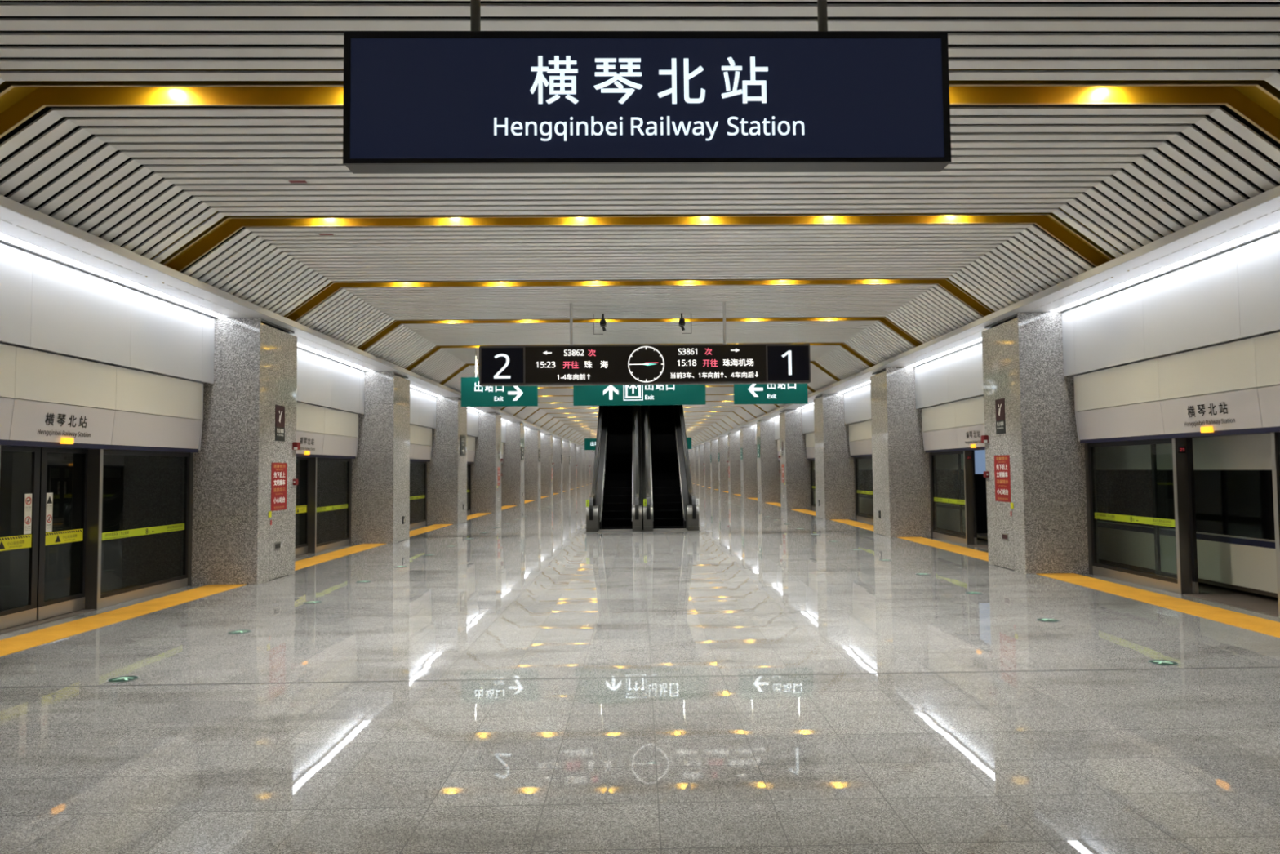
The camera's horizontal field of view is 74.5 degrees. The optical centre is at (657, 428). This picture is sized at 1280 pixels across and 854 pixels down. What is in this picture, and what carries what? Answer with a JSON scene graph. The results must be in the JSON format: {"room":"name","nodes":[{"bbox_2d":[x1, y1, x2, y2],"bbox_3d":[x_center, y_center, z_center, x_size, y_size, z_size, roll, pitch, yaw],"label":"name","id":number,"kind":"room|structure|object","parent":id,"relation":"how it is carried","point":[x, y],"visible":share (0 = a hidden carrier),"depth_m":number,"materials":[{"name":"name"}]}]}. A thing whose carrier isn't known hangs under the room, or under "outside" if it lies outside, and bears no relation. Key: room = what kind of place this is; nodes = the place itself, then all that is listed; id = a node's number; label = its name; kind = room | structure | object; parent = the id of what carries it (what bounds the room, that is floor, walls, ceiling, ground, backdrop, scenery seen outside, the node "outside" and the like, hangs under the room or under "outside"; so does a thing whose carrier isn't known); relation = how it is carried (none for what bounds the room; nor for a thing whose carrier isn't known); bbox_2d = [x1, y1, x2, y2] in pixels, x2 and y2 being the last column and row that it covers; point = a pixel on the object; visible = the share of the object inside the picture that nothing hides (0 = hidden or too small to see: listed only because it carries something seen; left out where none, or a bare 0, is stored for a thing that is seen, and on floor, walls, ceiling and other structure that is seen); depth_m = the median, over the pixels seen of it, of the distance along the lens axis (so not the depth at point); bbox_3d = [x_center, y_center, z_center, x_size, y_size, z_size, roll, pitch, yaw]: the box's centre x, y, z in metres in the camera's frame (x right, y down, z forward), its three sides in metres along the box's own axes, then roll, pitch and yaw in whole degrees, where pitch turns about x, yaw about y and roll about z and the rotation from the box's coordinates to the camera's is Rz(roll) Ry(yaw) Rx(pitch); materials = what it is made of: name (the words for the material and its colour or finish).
{"room":"railway station","nodes":[
{"label":"railway station","id":0,"kind":"room"},
{"bbox_2d":[0,450,467,610],"bbox_3d":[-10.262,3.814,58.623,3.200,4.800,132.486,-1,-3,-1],"label":"glass panels","id":1,"kind":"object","parent":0,"point":[140,491],"depth_m":17.06,"materials":[{"name":"grey glass"}]},
{"bbox_2d":[0,240,525,446],"bbox_3d":[-8.414,0.960,58.802,0.758,1.120,132.486,-1,-3,-1],"label":"wall","id":2,"kind":"structure","parent":0,"point":[47,305],"depth_m":11.06,"materials":[{"name":"white"}]},
{"bbox_2d":[0,206,595,452],"bbox_3d":[-7.601,0.440,58.845,0.875,0.030,132.486,-1,-3,-1],"label":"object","id":3,"kind":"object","parent":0,"point":[154,279],"depth_m":10.92,"materials":[{"name":"white"}]},
{"bbox_2d":[0,232,228,317],"bbox_3d":[-6.875,-1.942,10.526,0.200,0.060,5.887,-1,-3,-1],"label":"strip light","id":4,"kind":"object","parent":3,"relation":"attached to","point":[3,237],"visible":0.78,"depth_m":10.41,"materials":[{"name":"white plastic"}]},
{"bbox_2d":[297,342,373,371],"bbox_3d":[-7.030,-1.582,17.861,0.200,0.060,5.887,-1,-3,-1],"label":"strip light","id":5,"kind":"object","parent":3,"relation":"attached to","point":[300,345],"visible":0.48,"depth_m":18.18,"materials":[{"name":"white plastic"}]},
{"bbox_2d":[409,384,441,396],"bbox_3d":[-7.186,-1.222,25.196,0.200,0.060,5.887,-1,-3,-1],"label":"strip light","id":6,"kind":"object","parent":3,"relation":"attached to","point":[411,385],"visible":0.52,"depth_m":26.07,"materials":[{"name":"white"}]},
{"bbox_2d":[0,195,595,451],"bbox_3d":[-7.152,0.403,58.856,0.024,0.096,132.486,-1,-3,-1],"label":"trim","id":7,"kind":"structure","parent":0,"point":[7,203],"depth_m":10.79,"materials":[{"name":"grey"}]},
{"bbox_2d":[278,275,999,321],"bbox_3d":[-0.264,-2.235,14.608,12.723,0.919,0.405,-1,-3,-1],"label":"ceiling beam","id":8,"kind":"structure","parent":0,"point":[332,287],"depth_m":14.76,"materials":[{"name":"gold metal"}]},
{"bbox_2d":[0,483,1279,853],"bbox_3d":[-1.154,4.685,58.773,15.240,0.120,132.486,-1,-3,-1],"label":"floor","id":9,"kind":"structure","parent":0,"point":[751,682],"depth_m":6.19,"materials":[{"name":"stone"}]},
{"bbox_2d":[0,343,203,634],"bbox_3d":[-7.426,0.741,10.383,0.660,3.172,5.879,-1,-3,-1],"label":"screen door","id":10,"kind":"structure","parent":9,"relation":"on","point":[50,402],"depth_m":10.73,"materials":[{"name":"white"}]},
{"bbox_2d":[59,437,74,444],"bbox_3d":[-7.149,0.150,10.166,0.095,0.075,0.180,-1,-3,-1],"label":"warning lamp","id":11,"kind":"object","parent":10,"relation":"attached to","point":[62,440],"depth_m":10.12,"materials":[{"name":"yellow"}]},
{"bbox_2d":[0,584,245,656],"bbox_3d":[-6.709,2.316,10.321,0.600,0.006,5.883,-1,-3,-1],"label":"tactile paving","id":12,"kind":"object","parent":9,"relation":"on","point":[28,640],"visible":1,"depth_m":10.16,"materials":[{"name":"tile"}]},
{"bbox_2d":[106,675,139,682],"bbox_3d":[-4.562,2.140,7.189,0.240,0.005,0.240,-1,-3,-1],"label":"floor marker","id":13,"kind":"object","parent":9,"relation":"on","point":[130,677],"visible":1,"depth_m":7.19,"materials":[{"name":"teal"}]},
{"bbox_2d":[226,629,251,634],"bbox_3d":[-4.606,2.243,9.276,0.240,0.005,0.240,-1,-3,-1],"label":"floor marker","id":14,"kind":"object","parent":9,"relation":"on","point":[242,631],"visible":1,"depth_m":9.25,"materials":[{"name":"teal"}]},
{"bbox_2d":[191,317,297,585],"bbox_3d":[-6.919,0.384,14.089,1.141,4.236,1.458,-1,-3,-1],"label":"column","id":15,"kind":"structure","parent":9,"relation":"on","point":[233,538],"depth_m":13.40,"materials":[{"name":"stone"}]},
{"bbox_2d":[271,462,287,511],"bbox_3d":[-6.341,0.973,14.119,0.007,0.790,0.610,-1,-3,-1],"label":"poster","id":16,"kind":"object","parent":15,"relation":"attached to","point":[278,470],"visible":1,"depth_m":14.10,"materials":[{"name":"red paper"}]},
{"bbox_2d":[275,404,284,441],"bbox_3d":[-6.350,-0.086,14.170,0.011,0.600,0.360,-1,-3,-1],"label":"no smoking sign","id":17,"kind":"object","parent":15,"relation":"attached to","point":[279,410],"visible":1,"depth_m":14.15,"materials":[{"name":"grey"}]},
{"bbox_2d":[292,442,300,449],"bbox_3d":[-6.319,0.309,14.734,0.090,0.135,0.147,-1,-3,-1],"label":"fire alarm","id":18,"kind":"object","parent":15,"relation":"attached to","point":[295,446],"visible":1,"depth_m":14.67,"materials":[{"name":"red paint"}]},
{"bbox_2d":[294,401,358,558],"bbox_3d":[-7.581,1.101,17.718,0.660,3.172,5.879,-1,-3,-1],"label":"screen door","id":19,"kind":"structure","parent":9,"relation":"on","point":[323,433],"depth_m":18.36,"materials":[{"name":"white"}]},
{"bbox_2d":[294,543,385,570],"bbox_3d":[-6.864,2.675,17.656,0.600,0.006,5.883,-1,-3,-1],"label":"tactile paving","id":20,"kind":"object","parent":9,"relation":"on","point":[300,564],"visible":0.64,"depth_m":17.72,"materials":[{"name":"tile"}]},
{"bbox_2d":[351,371,409,543],"bbox_3d":[-7.074,0.744,21.424,1.141,4.236,1.458,-1,-3,-1],"label":"column","id":21,"kind":"structure","parent":9,"relation":"on","point":[380,468],"depth_m":20.73,"materials":[{"name":"stone"}]},
{"bbox_2d":[409,424,431,528],"bbox_3d":[-7.737,1.461,25.053,0.660,3.172,5.879,-1,-3,-1],"label":"screen door","id":22,"kind":"structure","parent":9,"relation":"on","point":[420,437],"depth_m":26.89,"materials":[{"name":"white"}]},
{"bbox_2d":[409,524,452,536],"bbox_3d":[-7.020,3.035,24.991,0.600,0.006,5.883,-1,-3,-1],"label":"tactile paving","id":23,"kind":"object","parent":9,"relation":"on","point":[425,529],"visible":0.64,"depth_m":25.49,"materials":[{"name":"tile"}]},
{"bbox_2d":[426,396,466,524],"bbox_3d":[-7.230,1.104,28.759,1.141,4.236,1.458,-1,-3,-1],"label":"column","id":24,"kind":"structure","parent":9,"relation":"on","point":[446,469],"depth_m":28.05,"materials":[{"name":"stone"}]},
{"bbox_2d":[460,435,465,455],"bbox_3d":[-6.655,0.577,28.808,0.023,0.680,0.780,-1,-3,-1],"label":"direction sign","id":25,"kind":"object","parent":24,"relation":"attached to","point":[462,437],"visible":1,"depth_m":28.79,"materials":[{"name":"grey"}]},
{"bbox_2d":[466,435,475,514],"bbox_3d":[-7.892,1.821,32.388,0.660,3.172,5.879,-1,-3,-1],"label":"screen door","id":26,"kind":"structure","parent":9,"relation":"on","point":[470,440],"depth_m":34.98,"materials":[{"name":"white"}]},
{"bbox_2d":[466,512,491,519],"bbox_3d":[-7.175,3.395,32.326,0.600,0.006,5.883,-1,-3,-1],"label":"tactile paving","id":27,"kind":"object","parent":9,"relation":"on","point":[477,514],"visible":0.57,"depth_m":33.19,"materials":[{"name":"tile"}]},
{"bbox_2d":[471,412,501,513],"bbox_3d":[-7.385,1.464,36.094,1.141,4.236,1.458,-1,-3,-1],"label":"column","id":28,"kind":"structure","parent":9,"relation":"on","point":[485,495],"depth_m":35.38,"materials":[{"name":"stone"}]},
{"bbox_2d":[497,466,500,485],"bbox_3d":[-6.807,2.053,36.123,0.007,0.790,0.610,-1,-3,-1],"label":"poster","id":29,"kind":"object","parent":28,"relation":"attached to","point":[498,468],"visible":1,"depth_m":36.19,"materials":[{"name":"red paper"}]},
{"bbox_2d":[501,422,524,505],"bbox_3d":[-7.541,1.823,43.429,1.141,4.236,1.458,-1,-3,-1],"label":"column","id":30,"kind":"structure","parent":9,"relation":"on","point":[513,465],"depth_m":42.71,"materials":[{"name":"stone"}]},
{"bbox_2d":[524,428,541,500],"bbox_3d":[-7.697,2.183,50.764,1.141,4.236,1.458,-1,-3,-1],"label":"column","id":31,"kind":"structure","parent":9,"relation":"on","point":[532,486],"depth_m":50.05,"materials":[{"name":"stone"}]},
{"bbox_2d":[540,434,553,496],"bbox_3d":[-7.852,2.543,58.099,1.141,4.236,1.458,-1,-3,-1],"label":"column","id":32,"kind":"structure","parent":9,"relation":"on","point":[546,440],"depth_m":57.40,"materials":[{"name":"stone"}]},
{"bbox_2d":[552,438,562,493],"bbox_3d":[-8.008,2.903,65.434,1.141,4.236,1.458,-1,-3,-1],"label":"column","id":33,"kind":"structure","parent":9,"relation":"on","point":[557,442],"depth_m":64.74,"materials":[{"name":"stone"}]},
{"bbox_2d":[562,441,570,490],"bbox_3d":[-8.163,3.263,72.769,1.141,4.236,1.458,-1,-3,-1],"label":"column","id":34,"kind":"structure","parent":9,"relation":"on","point":[566,445],"depth_m":72.06,"materials":[{"name":"stone"}]},
{"bbox_2d":[570,444,577,488],"bbox_3d":[-8.319,3.623,80.104,1.141,4.236,1.458,-1,-3,-1],"label":"column","id":35,"kind":"structure","parent":9,"relation":"on","point":[573,446],"depth_m":79.40,"materials":[{"name":"stone"}]},
{"bbox_2d":[576,445,582,487],"bbox_3d":[-8.474,3.983,87.438,1.141,4.236,1.458,-1,-3,-1],"label":"column","id":36,"kind":"structure","parent":9,"relation":"on","point":[579,449],"depth_m":86.73,"materials":[{"name":"stone"}]},
{"bbox_2d":[582,448,586,485],"bbox_3d":[-8.630,4.342,94.773,1.141,4.236,1.458,-1,-3,-1],"label":"column","id":37,"kind":"structure","parent":9,"relation":"on","point":[584,451],"depth_m":94.08,"materials":[{"name":"stone"}]},
{"bbox_2d":[586,449,590,484],"bbox_3d":[-8.785,4.702,102.108,1.141,4.236,1.458,-1,-3,-1],"label":"column","id":38,"kind":"structure","parent":9,"relation":"on","point":[588,451],"depth_m":101.40,"materials":[{"name":"stone"}]},
{"bbox_2d":[590,450,593,483],"bbox_3d":[-8.941,5.062,109.443,1.141,4.236,1.458,-1,-3,-1],"label":"column","id":39,"kind":"structure","parent":9,"relation":"on","point":[591,451],"depth_m":108.76,"materials":[{"name":"stone"}]},
{"bbox_2d":[584,404,643,533],"bbox_3d":[-1.373,-0.127,30.120,1.658,6.902,13.405,-1,-3,-1],"label":"escalator","id":40,"kind":"object","parent":9,"relation":"on","point":[615,504],"visible":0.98,"depth_m":27.70,"materials":[{"name":"grey metal"}]},
{"bbox_2d":[641,404,701,532],"bbox_3d":[0.231,-0.143,30.155,1.617,6.902,13.400,-1,-3,-1],"label":"escalator","id":41,"kind":"object","parent":9,"relation":"on","point":[670,504],"visible":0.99,"depth_m":27.74,"materials":[{"name":"grey metal"}]},
{"bbox_2d":[689,448,694,483],"bbox_3d":[4.590,4.572,102.398,1.141,4.236,1.458,-1,-3,-1],"label":"column","id":42,"kind":"structure","parent":9,"relation":"on","point":[691,451],"depth_m":101.67,"materials":[{"name":"stone"}]},
{"bbox_2d":[693,446,698,484],"bbox_3d":[4.746,4.212,95.063,1.141,4.236,1.458,-1,-3,-1],"label":"column","id":43,"kind":"structure","parent":9,"relation":"on","point":[695,448],"depth_m":94.36,"materials":[{"name":"stone"}]},
{"bbox_2d":[697,444,704,485],"bbox_3d":[4.901,3.853,87.728,1.141,4.236,1.458,-1,-3,-1],"label":"column","id":44,"kind":"structure","parent":9,"relation":"on","point":[701,477],"depth_m":87.01,"materials":[{"name":"stone"}]},
{"bbox_2d":[703,442,711,487],"bbox_3d":[5.057,3.493,80.394,1.141,4.236,1.458,-1,-3,-1],"label":"column","id":45,"kind":"structure","parent":9,"relation":"on","point":[707,445],"depth_m":79.69,"materials":[{"name":"stone"}]},
{"bbox_2d":[710,440,718,488],"bbox_3d":[5.212,3.133,73.059,1.141,4.236,1.458,-1,-3,-1],"label":"column","id":46,"kind":"structure","parent":9,"relation":"on","point":[713,443],"depth_m":72.35,"materials":[{"name":"stone"}]},
{"bbox_2d":[717,436,728,491],"bbox_3d":[5.368,2.773,65.724,1.141,4.236,1.458,-1,-3,-1],"label":"column","id":47,"kind":"structure","parent":9,"relation":"on","point":[722,441],"depth_m":65.01,"materials":[{"name":"stone"}]},
{"bbox_2d":[727,431,741,493],"bbox_3d":[5.523,2.413,58.389,1.141,4.236,1.458,-1,-3,-1],"label":"column","id":48,"kind":"structure","parent":9,"relation":"on","point":[733,437],"depth_m":57.68,"materials":[{"name":"stone"}]},
{"bbox_2d":[739,426,757,497],"bbox_3d":[5.679,2.053,51.054,1.141,4.236,1.458,-1,-3,-1],"label":"column","id":49,"kind":"structure","parent":9,"relation":"on","point":[748,472],"depth_m":50.33,"materials":[{"name":"stone"}]},
{"bbox_2d":[756,419,781,502],"bbox_3d":[5.835,1.694,43.719,1.141,4.236,1.458,-1,-3,-1],"label":"column","id":50,"kind":"structure","parent":9,"relation":"on","point":[768,465],"depth_m":43.00,"materials":[{"name":"stone"}]},
{"bbox_2d":[779,408,810,509],"bbox_3d":[5.990,1.334,36.384,1.141,4.236,1.458,-1,-3,-1],"label":"column","id":51,"kind":"structure","parent":9,"relation":"on","point":[796,487],"depth_m":35.66,"materials":[{"name":"stone"}]},
{"bbox_2d":[792,509,816,515],"bbox_3d":[5.981,3.267,32.611,0.600,0.006,5.883,-1,-3,-1],"label":"tactile paving","id":52,"kind":"object","parent":9,"relation":"on","point":[806,511],"visible":0.57,"depth_m":33.51,"materials":[{"name":"tile"}]},
{"bbox_2d":[805,431,815,510],"bbox_3d":[6.664,1.679,32.703,0.660,3.172,5.879,-1,-3,-1],"label":"screen door","id":53,"kind":"structure","parent":9,"relation":"on","point":[810,437],"depth_m":35.18,"materials":[{"name":"white metal"}]},
{"bbox_2d":[813,393,855,519],"bbox_3d":[6.146,0.974,29.049,1.141,4.236,1.458,-1,-3,-1],"label":"column","id":54,"kind":"structure","parent":9,"relation":"on","point":[834,468],"depth_m":28.34,"materials":[{"name":"stone"}]},
{"bbox_2d":[830,519,874,531],"bbox_3d":[6.136,2.907,25.276,0.600,0.006,5.883,-1,-3,-1],"label":"tactile paving","id":55,"kind":"object","parent":9,"relation":"on","point":[864,526],"visible":0.64,"depth_m":25.92,"materials":[{"name":"tile"}]},
{"bbox_2d":[848,419,873,523],"bbox_3d":[6.819,1.319,25.368,0.660,3.172,5.879,-1,-3,-1],"label":"screen door","id":56,"kind":"structure","parent":9,"relation":"on","point":[860,433],"depth_m":27.20,"materials":[{"name":"white metal"}]},
{"bbox_2d":[870,367,931,537],"bbox_3d":[6.301,0.614,21.714,1.141,4.236,1.458,-1,-3,-1],"label":"column","id":57,"kind":"structure","parent":9,"relation":"on","point":[900,462],"depth_m":21.01,"materials":[{"name":"stone"}]},
{"bbox_2d":[897,536,988,560],"bbox_3d":[6.292,2.547,17.941,0.600,0.006,5.883,-1,-3,-1],"label":"tactile paving","id":58,"kind":"object","parent":9,"relation":"on","point":[975,553],"visible":0.64,"depth_m":18.03,"materials":[{"name":"tile"}]},
{"bbox_2d":[921,395,988,549],"bbox_3d":[6.975,0.960,18.034,0.660,3.172,5.879,-1,-3,-1],"label":"screen door","id":59,"kind":"structure","parent":9,"relation":"on","point":[957,427],"depth_m":18.79,"materials":[{"name":"white"}]},
{"bbox_2d":[982,312,1088,573],"bbox_3d":[6.457,0.254,14.379,1.141,4.236,1.458,-1,-3,-1],"label":"column","id":60,"kind":"structure","parent":9,"relation":"on","point":[1046,526],"depth_m":13.69,"materials":[{"name":"stone"}]},
{"bbox_2d":[981,435,988,443],"bbox_3d":[5.828,0.191,14.997,0.090,0.135,0.147,-1,-3,-1],"label":"fire alarm","id":61,"kind":"object","parent":60,"relation":"attached to","point":[984,438],"visible":1,"depth_m":14.94,"materials":[{"name":"red paint"}]},
{"bbox_2d":[995,398,1005,434],"bbox_3d":[5.876,-0.204,14.435,0.011,0.600,0.360,-1,-3,-1],"label":"sign","id":62,"kind":"object","parent":60,"relation":"attached to","point":[999,403],"visible":1,"depth_m":14.42,"materials":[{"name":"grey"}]},
{"bbox_2d":[994,454,1011,502],"bbox_3d":[5.889,0.854,14.384,0.007,0.790,0.610,-1,-3,-1],"label":"poster","id":63,"kind":"object","parent":60,"relation":"attached to","point":[1002,463],"visible":1,"depth_m":14.36,"materials":[{"name":"red paper"}]},
{"bbox_2d":[1035,617,1059,622],"bbox_3d":[4.391,2.155,9.471,0.240,0.005,0.240,-1,-3,-1],"label":"floor marker","id":64,"kind":"object","parent":9,"relation":"on","point":[1045,620],"visible":1,"depth_m":9.46,"materials":[{"name":"teal"}]},
{"bbox_2d":[1035,573,1279,637],"bbox_3d":[6.448,2.188,10.606,0.600,0.006,5.883,-1,-3,-1],"label":"tactile paving","id":65,"kind":"object","parent":9,"relation":"on","point":[1268,627],"visible":1,"depth_m":10.40,"materials":[{"name":"tile"}]},
{"bbox_2d":[1147,658,1179,666],"bbox_3d":[4.436,2.053,7.384,0.240,0.005,0.240,-1,-3,-1],"label":"floor marker","id":66,"kind":"object","parent":9,"relation":"on","point":[1156,661],"visible":1,"depth_m":7.37,"materials":[{"name":"teal"}]},
{"bbox_2d":[1073,332,1279,617],"bbox_3d":[7.130,0.600,10.698,0.660,3.172,5.879,-1,-3,-1],"label":"screen door","id":67,"kind":"structure","parent":9,"relation":"on","point":[1232,388],"depth_m":11.24,"materials":[{"name":"white"}]},
{"bbox_2d":[1200,426,1213,432],"bbox_3d":[6.852,0.014,10.469,0.095,0.075,0.180,-1,-3,-1],"label":"warning lamp","id":68,"kind":"object","parent":67,"relation":"attached to","point":[1203,428],"depth_m":10.43,"materials":[{"name":"yellow"}]},
{"bbox_2d":[0,0,1279,450],"bbox_3d":[-1.204,0.017,58.969,12.541,0.761,132.354,-1,-3,-1],"label":"ceiling","id":69,"kind":"structure","parent":0,"point":[451,253],"depth_m":9.78,"materials":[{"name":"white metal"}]},
{"bbox_2d":[284,179,310,183],"bbox_3d":[-3.996,-2.736,9.340,0.240,0.006,0.110,-1,-3,-1],"label":"label","id":70,"kind":"object","parent":69,"relation":"attached to","point":[289,181],"visible":1,"depth_m":9.33,"materials":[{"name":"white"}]},
{"bbox_2d":[315,232,335,235],"bbox_3d":[-4.500,-2.629,11.414,0.240,0.006,0.110,-1,-3,-1],"label":"label","id":71,"kind":"object","parent":69,"relation":"attached to","point":[317,233],"visible":1,"depth_m":11.40,"materials":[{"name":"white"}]},
{"bbox_2d":[461,348,537,406],"bbox_3d":[-4.157,-1.344,22.162,1.992,1.535,0.145,-1,-3,-1],"label":"exit sign","id":72,"kind":"object","parent":69,"relation":"hanging from","point":[473,394],"visible":0.85,"depth_m":22.07,"materials":[{"name":"teal"}]},
{"bbox_2d":[584,425,595,449],"bbox_3d":[-4.327,0.686,61.229,1.960,1.775,0.145,-1,-3,-1],"label":"exit sign","id":73,"kind":"object","parent":69,"relation":"hanging from","point":[589,443],"visible":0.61,"depth_m":61.13,"materials":[{"name":"teal"}]},
{"bbox_2d":[593,313,606,334],"bbox_3d":[-1.193,-2.161,17.403,0.262,0.425,0.265,-1,-3,-1],"label":"security camera","id":74,"kind":"object","parent":69,"relation":"attached to","point":[602,322],"visible":1,"depth_m":17.38,"materials":[{"name":"grey"}]},
{"bbox_2d":[537,385,733,388],"bbox_3d":[-0.653,-1.336,32.945,12.723,0.919,0.405,-1,-3,-1],"label":"channel","id":75,"kind":"object","parent":69,"relation":"in","point":[705,385],"visible":0.19,"depth_m":33.07,"materials":[{"name":"gold metal"}]},
{"bbox_2d":[347,315,926,358],"bbox_3d":[-0.342,-2.055,18.275,12.723,0.919,0.405,-1,-3,-1],"label":"channel","id":76,"kind":"object","parent":69,"relation":"in","point":[884,320],"visible":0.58,"depth_m":18.41,"materials":[{"name":"gold metal"}]},
{"bbox_2d":[145,202,1129,284],"bbox_3d":[-0.186,-2.415,10.940,12.723,0.919,0.405,-1,-3,-1],"label":"channel","id":77,"kind":"object","parent":69,"relation":"in","point":[207,240],"visible":0.63,"depth_m":11.08,"materials":[{"name":"gold metal"}]},
{"bbox_2d":[435,360,841,390],"bbox_3d":[-0.497,-1.695,25.610,12.723,0.919,0.405,-1,-3,-1],"label":"channel","id":78,"kind":"object","parent":69,"relation":"in","point":[822,368],"visible":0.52,"depth_m":25.68,"materials":[{"name":"gold metal"}]},
{"bbox_2d":[573,384,705,405],"bbox_3d":[-0.479,-1.379,22.241,3.480,1.535,0.145,-1,-3,-1],"label":"exit sign","id":79,"kind":"object","parent":69,"relation":"hanging from","point":[645,394],"visible":0.73,"depth_m":22.15,"materials":[{"name":"teal"}]},
{"bbox_2d":[0,69,1279,143],"bbox_3d":[-0.108,-2.595,7.273,12.723,0.919,0.405,-1,-3,-1],"label":"channel","id":80,"kind":"object","parent":69,"relation":"in","point":[1257,101],"visible":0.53,"depth_m":7.39,"materials":[{"name":"gold metal"}]},
{"bbox_2d":[404,342,875,370],"bbox_3d":[-0.420,-1.875,21.943,12.723,0.919,0.405,-1,-3,-1],"label":"channel","id":81,"kind":"object","parent":69,"relation":"in","point":[842,344],"visible":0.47,"depth_m":21.99,"materials":[{"name":"gold metal"}]},
{"bbox_2d":[546,418,733,430],"bbox_3d":[-1.119,-0.256,54.950,12.723,0.919,0.405,-1,-3,-1],"label":"channel","id":82,"kind":"object","parent":69,"relation":"in","point":[703,419],"visible":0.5,"depth_m":55.04,"materials":[{"name":"gold metal"}]},
{"bbox_2d":[524,406,756,420],"bbox_3d":[-0.886,-0.796,43.947,12.723,0.919,0.405,-1,-3,-1],"label":"channel","id":83,"kind":"object","parent":69,"relation":"in","point":[683,406],"visible":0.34,"depth_m":44.04,"materials":[{"name":"gold metal"}]},
{"bbox_2d":[533,411,747,423],"bbox_3d":[-0.964,-0.616,47.615,12.723,0.919,0.405,-1,-3,-1],"label":"channel","id":84,"kind":"object","parent":69,"relation":"in","point":[683,411],"visible":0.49,"depth_m":47.86,"materials":[{"name":"gold metal"}]},
{"bbox_2d":[500,393,780,410],"bbox_3d":[-0.731,-1.156,36.612,12.723,0.919,0.405,-1,-3,-1],"label":"channel","id":85,"kind":"object","parent":69,"relation":"in","point":[776,405],"visible":0.1,"depth_m":36.71,"materials":[{"name":"gold metal"}]},
{"bbox_2d":[508,400,772,418],"bbox_3d":[-0.808,-0.976,40.280,12.723,0.919,0.405,-1,-3,-1],"label":"channel","id":86,"kind":"object","parent":69,"relation":"in","point":[757,406],"visible":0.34,"depth_m":40.39,"materials":[{"name":"gold metal"}]},
{"bbox_2d":[540,415,740,426],"bbox_3d":[-1.042,-0.436,51.282,12.723,0.919,0.405,-1,-3,-1],"label":"channel","id":87,"kind":"object","parent":69,"relation":"in","point":[684,415],"visible":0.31,"depth_m":51.55,"materials":[{"name":"gold metal"}]},
{"bbox_2d":[479,302,810,386],"bbox_3d":[-0.240,-1.645,16.301,6.366,1.590,0.236,-1,-3,-1],"label":"display","id":88,"kind":"object","parent":69,"relation":"hanging from","point":[724,363],"visible":1,"depth_m":16.17,"materials":[{"name":"black"}]},
{"bbox_2d":[342,0,951,173],"bbox_3d":[-0.054,-2.229,4.735,3.336,1.555,0.160,-1,-3,-1],"label":"name sign","id":89,"kind":"object","parent":69,"relation":"hanging from","point":[475,100],"visible":1,"depth_m":4.64,"materials":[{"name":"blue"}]},
{"bbox_2d":[678,313,691,333],"bbox_3d":[0.575,-2.178,17.441,0.260,0.425,0.265,-1,-3,-1],"label":"security camera","id":90,"kind":"object","parent":69,"relation":"attached to","point":[682,321],"visible":1,"depth_m":17.41,"materials":[{"name":"grey"}]},
{"bbox_2d":[686,424,691,448],"bbox_3d":[1.611,0.628,61.358,1.720,1.775,0.145,-1,-3,-1],"label":"exit sign","id":91,"kind":"object","parent":69,"relation":"hanging from","point":[688,439],"visible":0.07,"depth_m":61.29,"materials":[{"name":"teal"}]},
{"bbox_2d":[733,383,807,404],"bbox_3d":[2.988,-1.413,22.317,1.939,1.535,0.145,-1,-3,-1],"label":"exit sign","id":92,"kind":"object","parent":69,"relation":"hanging from","point":[744,393],"visible":0.78,"depth_m":22.23,"materials":[{"name":"teal"}]},
{"bbox_2d":[688,196,1279,449],"bbox_3d":[5.200,0.316,59.122,0.875,0.030,132.486,-1,-3,-1],"label":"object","id":93,"kind":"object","parent":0,"point":[1120,274],"depth_m":11.14,"materials":[{"name":"white"}]},
{"bbox_2d":[837,380,870,393],"bbox_3d":[6.211,-1.353,25.487,0.200,0.060,5.887,-1,-3,-1],"label":"strip light","id":94,"kind":"object","parent":93,"relation":"attached to","point":[867,382],"visible":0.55,"depth_m":26.44,"materials":[{"name":"white"}]},
{"bbox_2d":[905,337,982,367],"bbox_3d":[6.366,-1.712,18.152,0.200,0.060,5.887,-1,-3,-1],"label":"strip light","id":95,"kind":"object","parent":93,"relation":"attached to","point":[980,340],"visible":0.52,"depth_m":18.52,"materials":[{"name":"white plastic"}]},
{"bbox_2d":[1048,222,1279,311],"bbox_3d":[6.522,-2.072,10.817,0.200,0.060,5.887,-1,-3,-1],"label":"strip light","id":96,"kind":"object","parent":93,"relation":"attached to","point":[1275,227],"visible":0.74,"depth_m":10.58,"materials":[{"name":"white plastic"}]},
{"bbox_2d":[691,185,1279,447],"bbox_3d":[4.750,0.287,59.114,0.024,0.096,132.486,-1,-3,-1],"label":"trim","id":97,"kind":"structure","parent":0,"point":[1271,194],"depth_m":11.04,"materials":[{"name":"grey"}]},
{"bbox_2d":[752,230,1279,444],"bbox_3d":[6.024,0.819,59.115,0.758,1.120,132.486,-1,-3,-1],"label":"wall","id":98,"kind":"structure","parent":0,"point":[1233,295],"depth_m":11.28,"materials":[{"name":"white"}]},
{"bbox_2d":[813,504,1278,606],"bbox_3d":[6.833,4.597,58.947,0.740,0.100,132.486,-1,-3,-1],"label":"floor","id":99,"kind":"structure","parent":0,"point":[1213,588],"depth_m":11.39,"materials":[{"name":"brown"}]},
{"bbox_2d":[813,433,1277,597],"bbox_3d":[8.445,1.819,32.136,2.506,2.800,60.000,-1,-3,-1],"label":"glass panels","id":100,"kind":"object","parent":99,"relation":"on","point":[1235,531],"visible":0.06,"depth_m":11.95,"materials":[{"name":"grey glass"}]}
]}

